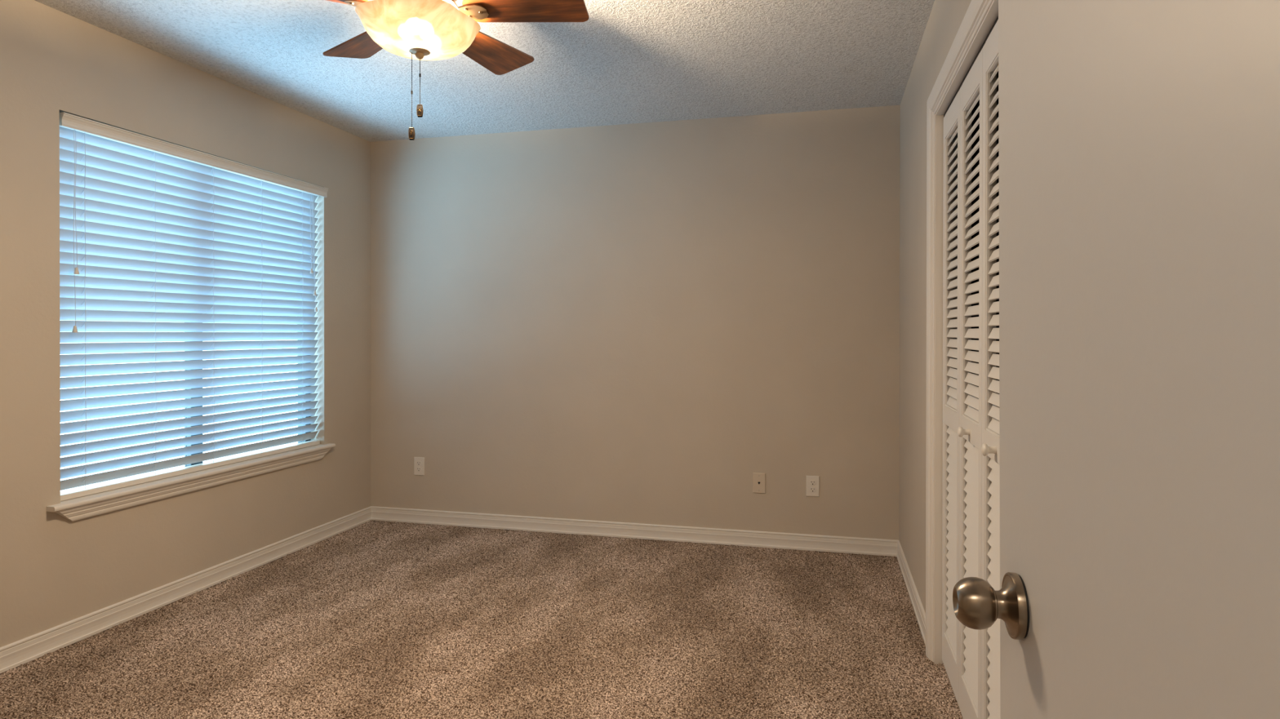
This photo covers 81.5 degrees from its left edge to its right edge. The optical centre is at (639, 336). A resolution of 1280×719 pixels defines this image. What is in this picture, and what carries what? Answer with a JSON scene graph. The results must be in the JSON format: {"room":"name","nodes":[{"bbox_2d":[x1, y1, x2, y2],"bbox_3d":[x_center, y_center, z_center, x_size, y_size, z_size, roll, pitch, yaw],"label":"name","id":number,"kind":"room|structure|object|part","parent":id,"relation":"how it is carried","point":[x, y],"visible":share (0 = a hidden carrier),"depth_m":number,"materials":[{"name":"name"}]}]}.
{"room":"empty bedroom","nodes":[
{"label":"empty bedroom","id":0,"kind":"room"},
{"bbox_2d":[0,0,370,647],"bbox_3d":[-2.303,-0.001,2.831,0.150,2.490,4.360,0,0,14],"label":"wall","id":1,"kind":"structure","parent":0,"point":[55,571],"depth_m":3.09,"materials":[{"name":"beige paint"}]},
{"bbox_2d":[0,506,371,673],"bbox_3d":[-2.227,1.150,2.807,0.014,0.087,4.100,0,0,14],"label":"baseboard","id":2,"kind":"structure","parent":1,"relation":"attached to","point":[28,649],"depth_m":3.26,"materials":[{"name":"white paint"}]},
{"bbox_2d":[60,312,311,493],"bbox_3d":[-2.151,-0.108,3.623,0.053,1.526,1.546,0,0,14],"label":"window","id":3,"kind":"structure","parent":1,"relation":"in","point":[202,462],"depth_m":3.59,"materials":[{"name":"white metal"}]},
{"bbox_2d":[59,111,328,501],"bbox_3d":[-2.060,-0.114,3.608,0.103,1.500,1.549,0,0,14],"label":"window blind","id":4,"kind":"object","parent":3,"relation":"attached to","point":[163,231],"visible":0.91,"depth_m":3.40,"materials":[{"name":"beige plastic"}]},
{"bbox_3d":[-2.224,-0.427,2.919,0.003,0.772,0.007,0,0,32],"label":"tilt cord","id":5,"kind":"part","parent":4,"relation":"part of","materials":[{"name":"white fabric"}]},
{"bbox_3d":[-2.222,-0.542,2.925,0.004,0.542,0.008,0,0,30],"label":"tilt cord","id":6,"kind":"part","parent":4,"relation":"part of","materials":[{"name":"white fabric"}]},
{"bbox_3d":[-2.239,-0.101,2.977,0.043,1.429,0.004,0,0,17],"label":"ladder cord","id":7,"kind":"part","parent":4,"relation":"part of","materials":[{"name":"white fabric"}]},
{"bbox_3d":[-2.161,-0.102,3.288,0.043,1.429,0.004,0,0,17],"label":"ladder cord","id":8,"kind":"part","parent":4,"relation":"part of","materials":[{"name":"white fabric"}]},
{"bbox_3d":[-2.083,0.625,3.610,0.052,0.023,1.532,0,0,14],"label":"rail","id":9,"kind":"part","parent":4,"relation":"part of","materials":[{"name":"beige plastic"}]},
{"bbox_3d":[-2.083,-0.103,3.602,0.043,1.429,0.004,0,0,17],"label":"ladder cord","id":10,"kind":"part","parent":4,"relation":"part of","materials":[{"name":"white fabric"}]},
{"bbox_3d":[-2.007,-0.105,3.910,0.043,1.429,0.004,0,0,17],"label":"ladder cord","id":11,"kind":"part","parent":4,"relation":"part of","materials":[{"name":"white fabric"}]},
{"bbox_3d":[-1.931,-0.106,4.216,0.043,1.429,0.004,0,0,17],"label":"ladder cord","id":12,"kind":"part","parent":4,"relation":"part of","materials":[{"name":"white fabric"}]},
{"bbox_3d":[-1.886,-0.604,4.263,0.018,0.430,0.018,0,0,-18],"label":"lift cord","id":13,"kind":"part","parent":4,"relation":"part of","materials":[{"name":"white fabric"}]},
{"bbox_3d":[-1.884,-0.541,4.279,0.004,0.556,0.030,0,0,14],"label":"lift cord","id":14,"kind":"part","parent":4,"relation":"part of","materials":[{"name":"white fabric"}]},
{"bbox_3d":[-1.881,-0.494,4.290,0.004,0.650,0.025,0,0,14],"label":"lift cord","id":15,"kind":"part","parent":4,"relation":"part of","materials":[{"name":"white fabric"}]},
{"bbox_2d":[45,443,335,521],"bbox_3d":[-2.063,0.677,3.601,0.137,0.080,1.648,0,0,14],"label":"window sill","id":16,"kind":"structure","parent":1,"relation":"attached to","point":[91,505],"depth_m":3.34,"materials":[{"name":"white paint"}]},
{"bbox_2d":[0,520,963,718],"bbox_3d":[-0.669,1.199,2.348,3.304,0.010,4.284,0,0,14],"label":"floor","id":17,"kind":"structure","parent":0,"point":[371,620],"depth_m":2.89,"materials":[{"name":"carpet"}]},
{"bbox_2d":[35,0,934,142],"bbox_3d":[-0.385,-1.293,2.380,4.187,0.100,4.420,0,0,14],"label":"ceiling","id":18,"kind":"structure","parent":0,"point":[632,61],"depth_m":3.34,"materials":[{"name":"white paint"}]},
{"bbox_2d":[322,0,588,140],"bbox_3d":[-0.663,-0.927,2.310,1.013,0.632,1.028,0,0,14],"label":"ceiling fan","id":19,"kind":"object","parent":18,"relation":"hanging from","point":[415,29],"visible":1,"depth_m":2.27,"materials":[{"name":"brown wood"}]},
{"bbox_3d":[-0.980,-1.002,2.144,0.372,0.006,0.172,0,12,-28],"label":"blade","id":20,"kind":"part","parent":19,"relation":"part of","materials":[{"name":"brown wood"}]},
{"bbox_3d":[-0.927,-1.004,2.536,0.372,0.006,0.172,0,12,44],"label":"blade","id":21,"kind":"part","parent":19,"relation":"part of","materials":[{"name":"brown wood"}]},
{"bbox_3d":[-0.709,-0.769,2.305,0.005,0.241,0.005,0,0,14],"label":"pull chain","id":22,"kind":"part","parent":19,"relation":"part of","materials":[{"name":"brown metal"}]},
{"bbox_3d":[-0.684,-0.934,2.304,0.331,0.098,0.317,0,0,14],"label":"lamp shade","id":23,"kind":"part","parent":19,"relation":"part of","materials":[{"name":"white glass"}]},
{"bbox_3d":[-0.683,-0.791,2.305,0.005,0.143,0.005,0,0,14],"label":"pull chain","id":24,"kind":"part","parent":19,"relation":"part of","materials":[{"name":"brown metal"}]},
{"bbox_3d":[-0.538,-1.004,2.607,0.172,0.006,0.372,-12,-5,25],"label":"blade","id":25,"kind":"part","parent":19,"relation":"part of","materials":[{"name":"brown wood"}]},
{"bbox_3d":[-0.351,-1.003,2.259,0.372,0.006,0.172,0,-11,8],"label":"blade","id":26,"kind":"part","parent":19,"relation":"part of","materials":[{"name":"brown wood"}]},
{"bbox_2d":[370,105,899,556],"bbox_3d":[0.213,-0.007,4.380,3.987,2.490,0.140,0,0,14],"label":"wall","id":27,"kind":"structure","parent":0,"point":[633,322],"depth_m":4.36,"materials":[{"name":"beige paint"}]},
{"bbox_2d":[413,457,424,475],"bbox_3d":[-1.401,0.825,4.708,0.072,0.114,0.009,0,0,14],"label":"wall outlet","id":28,"kind":"object","parent":27,"relation":"attached to","point":[419,462],"visible":1,"depth_m":4.71,"materials":[{"name":"white plastic"}]},
{"bbox_2d":[416,466,421,471],"bbox_3d":[-1.402,0.844,4.706,0.034,0.028,0.003,0,0,14],"label":"receptacle","id":29,"kind":"object","parent":28,"relation":"attached to","point":[418,468],"depth_m":4.71,"materials":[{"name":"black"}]},
{"bbox_2d":[371,506,897,556],"bbox_3d":[-0.170,1.144,4.401,3.237,0.087,0.014,0,0,14],"label":"baseboard","id":30,"kind":"structure","parent":27,"relation":"attached to","point":[855,545],"depth_m":4.35,"materials":[{"name":"white paint"}]},
{"bbox_2d":[752,472,765,493],"bbox_3d":[0.673,0.829,4.194,0.072,0.114,0.007,0,0,14],"label":"phone jack plate","id":31,"kind":"object","parent":27,"relation":"attached to","point":[758,478],"visible":1,"depth_m":4.19,"materials":[{"name":"beige plastic"}]},
{"bbox_2d":[806,475,819,497],"bbox_3d":[0.959,0.833,4.122,0.072,0.114,0.009,0,0,14],"label":"wall outlet","id":32,"kind":"object","parent":27,"relation":"attached to","point":[812,482],"visible":1,"depth_m":4.12,"materials":[{"name":"white plastic"}]},
{"bbox_2d":[809,487,815,492],"bbox_3d":[0.959,0.852,4.119,0.034,0.028,0.003,0,0,14],"label":"receptacle","id":33,"kind":"object","parent":32,"relation":"attached to","point":[811,489],"depth_m":4.12,"materials":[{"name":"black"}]},
{"bbox_2d":[809,480,815,485],"bbox_3d":[0.959,0.813,4.119,0.034,0.028,0.003,0,0,14],"label":"receptacle","id":34,"kind":"object","parent":32,"relation":"attached to","point":[812,482],"depth_m":4.12,"materials":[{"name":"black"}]},
{"bbox_2d":[898,0,999,613],"bbox_3d":[1.248,0.010,1.877,0.730,2.500,4.220,0,0,14],"label":"wall","id":35,"kind":"structure","parent":0,"point":[945,19],"depth_m":3.26,"materials":[{"name":"beige paint"}]},
{"bbox_2d":[896,540,925,646],"bbox_3d":[1.244,1.149,3.409,0.014,0.087,1.259,0,0,14],"label":"baseboard","id":36,"kind":"structure","parent":35,"relation":"attached to","point":[919,611],"depth_m":3.32,"materials":[{"name":"white paint"}]},
{"bbox_2d":[925,0,998,664],"bbox_3d":[0.954,0.159,2.027,0.132,2.088,1.554,0,0,14],"label":"door frame","id":37,"kind":"structure","parent":35,"relation":"attached to","point":[977,10],"depth_m":2.71,"materials":[{"name":"white paint"}]},
{"bbox_2d":[942,48,982,718],"bbox_3d":[1.016,0.195,2.368,0.060,1.973,0.690,0,0,14],"label":"door","id":38,"kind":"structure","parent":35,"relation":"in","point":[962,485],"depth_m":2.33,"materials":[{"name":"white paint"}]},
{"bbox_3d":[1.074,0.194,2.533,0.028,1.973,0.342,0,0,14],"label":"panel","id":39,"kind":"part","parent":38,"relation":"part of","materials":[{"name":"white paint"}]},
{"bbox_3d":[0.961,0.284,2.205,0.032,0.031,0.031,0,0,14],"label":"knob","id":40,"kind":"part","parent":38,"relation":"part of","materials":[{"name":"white plastic"}]},
{"bbox_3d":[0.991,0.196,2.197,0.028,1.973,0.345,0,0,14],"label":"panel","id":41,"kind":"part","parent":38,"relation":"part of","materials":[{"name":"white paint"}]},
{"bbox_2d":[943,15,998,117],"bbox_3d":[0.949,-0.798,2.024,0.024,0.012,1.388,0,0,14],"label":"track","id":42,"kind":"object","parent":35,"relation":"attached to","point":[997,19],"visible":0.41,"depth_m":2.16,"materials":[{"name":"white metal"}]},
{"bbox_2d":[981,19,999,718],"bbox_3d":[0.849,0.198,1.694,0.060,1.973,0.693,0,0,14],"label":"door","id":43,"kind":"structure","parent":35,"relation":"in","point":[990,449],"depth_m":1.98,"materials":[{"name":"white paint"}]},
{"bbox_3d":[0.877,0.286,1.867,0.032,0.031,0.031,0,0,14],"label":"knob","id":44,"kind":"part","parent":43,"relation":"part of","materials":[{"name":"white plastic"}]},
{"bbox_3d":[-1.171,0.010,0.366,3.237,2.490,0.120,0,0,14],"label":"wall","id":45,"kind":"structure","parent":0,"visible":0},
{"bbox_2d":[952,0,1279,718],"bbox_3d":[0.359,0.174,0.481,0.165,2.027,0.818,0,0,12],"label":"door","id":46,"kind":"structure","parent":45,"relation":"in","point":[1139,140],"depth_m":0.52,"materials":[{"name":"grey paint"}]},
{"bbox_3d":[0.363,0.289,0.805,0.039,0.054,0.054,0,0,12],"label":"knob","id":47,"kind":"part","parent":46,"relation":"part of","materials":[{"name":"silver metal"}]}
]}

